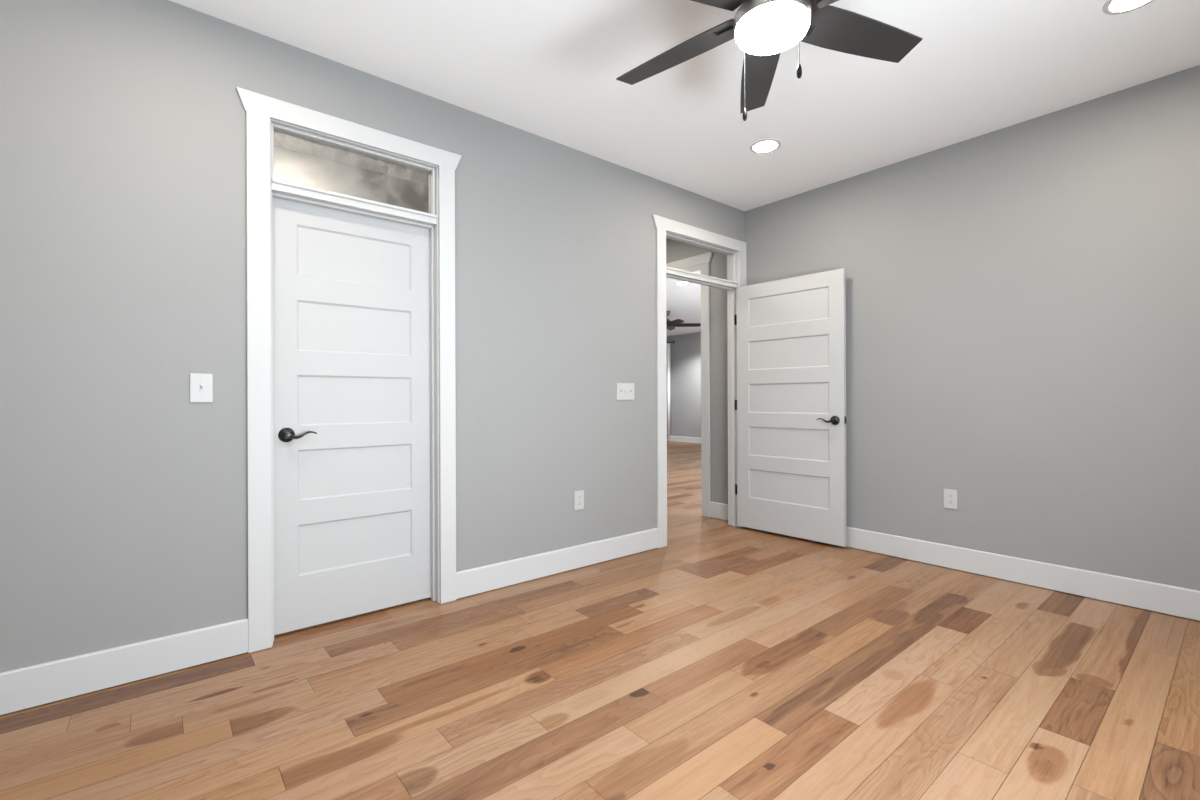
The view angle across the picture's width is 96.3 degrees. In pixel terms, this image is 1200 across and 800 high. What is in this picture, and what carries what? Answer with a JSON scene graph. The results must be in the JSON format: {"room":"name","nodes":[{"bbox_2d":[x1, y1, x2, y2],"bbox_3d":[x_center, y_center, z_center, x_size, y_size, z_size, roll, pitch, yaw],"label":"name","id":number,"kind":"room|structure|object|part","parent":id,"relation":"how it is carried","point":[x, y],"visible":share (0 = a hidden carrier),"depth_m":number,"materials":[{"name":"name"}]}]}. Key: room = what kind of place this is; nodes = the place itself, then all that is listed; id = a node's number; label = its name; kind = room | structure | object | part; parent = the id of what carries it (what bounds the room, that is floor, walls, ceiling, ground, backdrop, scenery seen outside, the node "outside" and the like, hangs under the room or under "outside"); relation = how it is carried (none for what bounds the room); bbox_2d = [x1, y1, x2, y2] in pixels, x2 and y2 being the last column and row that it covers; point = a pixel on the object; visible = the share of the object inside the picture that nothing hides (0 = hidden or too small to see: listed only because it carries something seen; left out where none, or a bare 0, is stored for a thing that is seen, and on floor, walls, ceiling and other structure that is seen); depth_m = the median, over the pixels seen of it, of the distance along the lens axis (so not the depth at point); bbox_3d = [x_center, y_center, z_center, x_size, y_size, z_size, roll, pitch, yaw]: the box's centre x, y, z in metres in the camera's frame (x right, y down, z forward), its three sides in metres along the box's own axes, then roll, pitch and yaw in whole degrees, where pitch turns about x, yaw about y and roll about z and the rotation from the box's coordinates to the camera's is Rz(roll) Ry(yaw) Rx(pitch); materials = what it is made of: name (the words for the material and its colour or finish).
{"room":"empty bedroom","nodes":[
{"label":"empty bedroom","id":0,"kind":"room"},
{"bbox_2d":[274,146,428,212],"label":"transom window","id":1,"kind":"structure","parent":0,"point":[292,166],"depth_m":3.73,"materials":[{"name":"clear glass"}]},
{"bbox_2d":[0,0,744,708],"bbox_3d":[-0.640,-0.262,3.192,4.860,2.743,0.115,0,0,-40],"label":"wall","id":2,"kind":"structure","parent":0,"point":[123,262],"depth_m":2.24,"materials":[{"name":"grey paint"}]},
{"bbox_2d":[0,618,247,714],"bbox_3d":[-1.960,1.036,2.014,1.078,0.144,0.015,0,0,-40],"label":"baseboard","id":3,"kind":"structure","parent":2,"relation":"attached to","point":[39,684],"depth_m":2.08,"materials":[{"name":"white paint"}]},
{"bbox_2d":[190,373,212,402],"bbox_3d":[-1.671,-0.047,2.253,0.078,0.122,0.018,0,0,-40],"label":"light switch","id":4,"kind":"object","parent":2,"relation":"attached to","point":[201,385],"visible":1,"depth_m":2.25,"materials":[{"name":"white plastic"}]},
{"bbox_2d":[236,87,460,652],"bbox_3d":[-1.210,-0.122,2.709,1.045,2.465,0.133,0,0,-40],"label":"door frame","id":5,"kind":"structure","parent":2,"relation":"attached to","point":[259,109],"depth_m":2.51,"materials":[{"name":"white paint"}]},
{"bbox_2d":[273,197,430,634],"bbox_3d":[-1.222,0.075,2.721,0.769,2.040,0.098,0,0,-40],"label":"door","id":6,"kind":"structure","parent":2,"relation":"in","point":[351,292],"depth_m":2.71,"materials":[{"name":"white paint"}]},
{"bbox_3d":[-1.411,0.169,2.535,0.135,0.036,0.051,0,0,-40],"label":"lever","id":7,"kind":"part","parent":6,"relation":"part of","materials":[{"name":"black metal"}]},
{"bbox_2d":[271,123,434,213],"bbox_3d":[-1.219,-1.127,2.713,0.775,0.268,0.058,0,0,-40],"label":"window","id":8,"kind":"structure","parent":2,"relation":"in","point":[274,127],"depth_m":2.69,"materials":[{"name":"white paint"}]},
{"bbox_2d":[456,528,657,598],"bbox_3d":[-0.187,1.030,3.478,1.589,0.144,0.015,0,0,-40],"label":"baseboard","id":9,"kind":"structure","parent":2,"relation":"attached to","point":[481,579],"depth_m":3.36,"materials":[{"name":"white paint"}]},
{"bbox_2d":[574,490,583,509],"bbox_3d":[-0.137,0.663,3.525,0.078,0.124,0.008,0,0,-40],"label":"wall outlet","id":10,"kind":"object","parent":2,"relation":"attached to","point":[578,495],"visible":1,"depth_m":3.52,"materials":[{"name":"white plastic"}]},
{"bbox_2d":[616,383,633,399],"bbox_3d":[0.184,-0.054,3.785,0.168,0.119,0.018,0,0,-40],"label":"light switch","id":11,"kind":"object","parent":2,"relation":"attached to","point":[624,391],"visible":1,"depth_m":3.78,"materials":[{"name":"white plastic"}]},
{"bbox_2d":[652,214,746,547],"bbox_3d":[0.795,-0.130,4.365,1.149,2.465,0.133,0,0,-40],"label":"door frame","id":12,"kind":"structure","parent":2,"relation":"attached to","point":[662,224],"depth_m":4.19,"materials":[{"name":"white paint"}]},
{"bbox_2d":[666,233,735,281],"bbox_3d":[0.801,-1.134,4.382,0.920,0.268,0.058,0,0,-40],"label":"window frame","id":13,"kind":"structure","parent":2,"relation":"in","point":[676,238],"depth_m":4.51,"materials":[{"name":"white paint"}]},
{"bbox_2d":[735,268,846,546],"bbox_3d":[1.454,0.062,4.265,0.101,2.031,0.967,0,0,-41],"label":"door","id":14,"kind":"structure","parent":2,"relation":"in","point":[790,404],"depth_m":4.21,"materials":[{"name":"white wood"}]},
{"bbox_3d":[1.671,0.158,3.978,0.051,0.036,0.135,0,0,-42],"label":"lever","id":15,"kind":"part","parent":14,"relation":"part of","materials":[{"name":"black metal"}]},
{"bbox_2d":[0,441,1199,799],"bbox_3d":[0.348,1.107,7.065,11.270,0.002,12.125,0,0,-40],"label":"floor","id":16,"kind":"structure","parent":0,"point":[720,661],"depth_m":1.99,"materials":[{"name":"brown wood"}]},
{"bbox_2d":[666,332,700,443],"bbox_3d":[3.936,-0.279,11.501,0.120,2.743,9.740,0,0,-40],"label":"wall","id":17,"kind":"structure","parent":0,"point":[686,349],"depth_m":13.54,"materials":[{"name":"grey paint"}]},
{"bbox_2d":[667,436,700,443],"bbox_3d":[3.889,1.014,11.458,0.015,0.144,9.500,0,0,-40],"label":"baseboard","id":18,"kind":"structure","parent":17,"relation":"attached to","point":[669,438],"depth_m":13.57,"materials":[{"name":"white paint"}]},
{"bbox_3d":[1.494,-1.464,14.267,0.116,0.060,1.370,0,0,-40],"label":"curtain rod","id":19,"kind":"object","parent":17,"relation":"attached to","visible":0},
{"bbox_2d":[667,343,670,434],"bbox_3d":[1.466,-0.254,14.258,0.047,2.380,1.122,0,0,-40],"label":"curtain","id":20,"kind":"object","parent":19,"relation":"hanging from","point":[668,344],"visible":0.15,"depth_m":13.88,"materials":[{"name":"white fabric"}]},
{"bbox_2d":[169,0,1199,335],"bbox_3d":[0.349,-1.688,7.051,11.310,0.100,12.040,0,0,-40],"label":"ceiling","id":21,"kind":"structure","parent":0,"point":[548,69],"depth_m":2.70,"materials":[{"name":"white paint"}]},
{"bbox_2d":[676,282,688,284],"bbox_3d":[1.167,-1.640,7.598,0.192,0.009,0.192,0,0,-40],"label":"recessed light","id":22,"kind":"object","parent":21,"relation":"in","point":[677,283],"visible":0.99,"depth_m":7.61,"materials":[{"name":"white plastic"}]},
{"bbox_2d":[666,311,700,329],"bbox_3d":[1.203,-1.491,10.001,1.214,0.300,1.248,0,0,-40],"label":"ceiling fan","id":23,"kind":"object","parent":21,"relation":"hanging from","point":[670,325],"visible":0.66,"depth_m":9.96,"materials":[{"name":"black metal"}]},
{"bbox_3d":[1.353,-1.382,9.662,0.124,0.051,0.545,0,0,-18],"label":"blade","id":24,"kind":"part","parent":23,"relation":"part of","materials":[{"name":"black"}]},
{"bbox_3d":[1.613,-1.383,10.014,0.545,0.051,0.124,0,0,0],"label":"blade","id":25,"kind":"part","parent":23,"relation":"part of","materials":[{"name":"black wood"}]},
{"bbox_2d":[750,139,780,152],"bbox_3d":[1.073,-1.640,3.485,0.192,0.009,0.192,0,0,-40],"label":"recessed light","id":26,"kind":"object","parent":21,"relation":"in","point":[768,145],"visible":1,"depth_m":3.48,"materials":[{"name":"white paint"}]},
{"bbox_2d":[616,0,921,120],"bbox_3d":[0.577,-1.317,1.804,1.211,0.642,1.246,0,0,-40],"label":"ceiling fan","id":27,"kind":"object","parent":21,"relation":"hanging from","point":[763,29],"visible":1,"depth_m":1.91,"materials":[{"name":"black wood"}]},
{"bbox_3d":[0.294,-1.304,2.039,0.512,0.038,0.140,0,0,40],"label":"blade","id":28,"kind":"part","parent":27,"relation":"part of","materials":[{"name":"black wood"}]},
{"bbox_3d":[0.232,-1.304,1.676,0.512,0.038,0.140,0,0,-20],"label":"blade","id":29,"kind":"part","parent":27,"relation":"part of","materials":[{"name":"black wood"}]},
{"bbox_3d":[0.517,-1.152,1.921,0.003,0.222,0.003,0,0,28],"label":"pull chain","id":30,"kind":"part","parent":27,"relation":"part of","materials":[{"name":"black metal"}]},
{"bbox_3d":[0.518,-1.018,1.921,0.016,0.044,0.016,0,0,-40],"label":"chain pull","id":31,"kind":"part","parent":27,"relation":"part of","materials":[{"name":"black"}]},
{"bbox_3d":[0.639,-1.306,2.167,0.140,0.038,0.512,0,0,10],"label":"blade","id":32,"kind":"part","parent":27,"relation":"part of","materials":[{"name":"black wood"}]},
{"bbox_3d":[0.577,-1.228,1.804,0.238,0.049,0.238,0,0,-40],"label":"lamp shade","id":33,"kind":"part","parent":27,"relation":"part of","materials":[{"name":"white glass"}]},
{"bbox_3d":[0.626,-1.030,1.687,0.016,0.044,0.016,0,0,-40],"label":"chain pull","id":34,"kind":"part","parent":27,"relation":"part of","materials":[{"name":"black metal"}]},
{"bbox_3d":[0.860,-1.306,1.569,0.512,0.038,0.140,0,0,40],"label":"blade","id":35,"kind":"part","parent":27,"relation":"part of","materials":[{"name":"black wood"}]},
{"bbox_3d":[0.922,-1.306,1.932,0.512,0.038,0.140,0,0,-20],"label":"blade","id":36,"kind":"part","parent":27,"relation":"part of","materials":[{"name":"black wood"}]},
{"bbox_2d":[1102,0,1153,14],"bbox_3d":[2.190,-1.644,2.200,0.192,0.009,0.192,0,0,-40],"label":"recessed light","id":37,"kind":"object","parent":21,"relation":"in","point":[1111,7],"visible":1,"depth_m":2.24,"materials":[{"name":"white plastic"}]},
{"bbox_2d":[666,65,1199,620],"bbox_3d":[-0.166,-0.264,6.543,0.140,2.743,11.920,0,0,-40],"label":"wall","id":38,"kind":"structure","parent":0,"point":[1023,298],"depth_m":3.18,"materials":[{"name":"grey paint"}]},
{"bbox_2d":[666,252,712,516],"bbox_3d":[0.691,-0.131,5.504,0.143,2.469,1.261,0,0,-40],"label":"door frame","id":39,"kind":"structure","parent":38,"relation":"attached to","point":[701,262],"depth_m":5.04,"materials":[{"name":"white paint"}]},
{"bbox_2d":[710,501,727,520],"bbox_3d":[1.113,1.025,4.906,0.015,0.144,0.262,0,0,-40],"label":"baseboard","id":40,"kind":"structure","parent":38,"relation":"attached to","point":[717,510],"depth_m":4.92,"materials":[{"name":"white paint"}]},
{"bbox_2d":[944,489,956,508],"bbox_3d":[2.270,0.646,3.481,0.008,0.124,0.078,0,0,-40],"label":"wall outlet","id":41,"kind":"object","parent":38,"relation":"attached to","point":[950,496],"visible":1,"depth_m":3.48,"materials":[{"name":"white plastic"}]},
{"bbox_2d":[847,527,1199,620],"bbox_3d":[2.389,1.020,3.333,0.015,0.144,3.480,0,0,-40],"label":"baseboard","id":42,"kind":"structure","parent":38,"relation":"attached to","point":[1167,599],"depth_m":3.12,"materials":[{"name":"white paint"}]}
]}

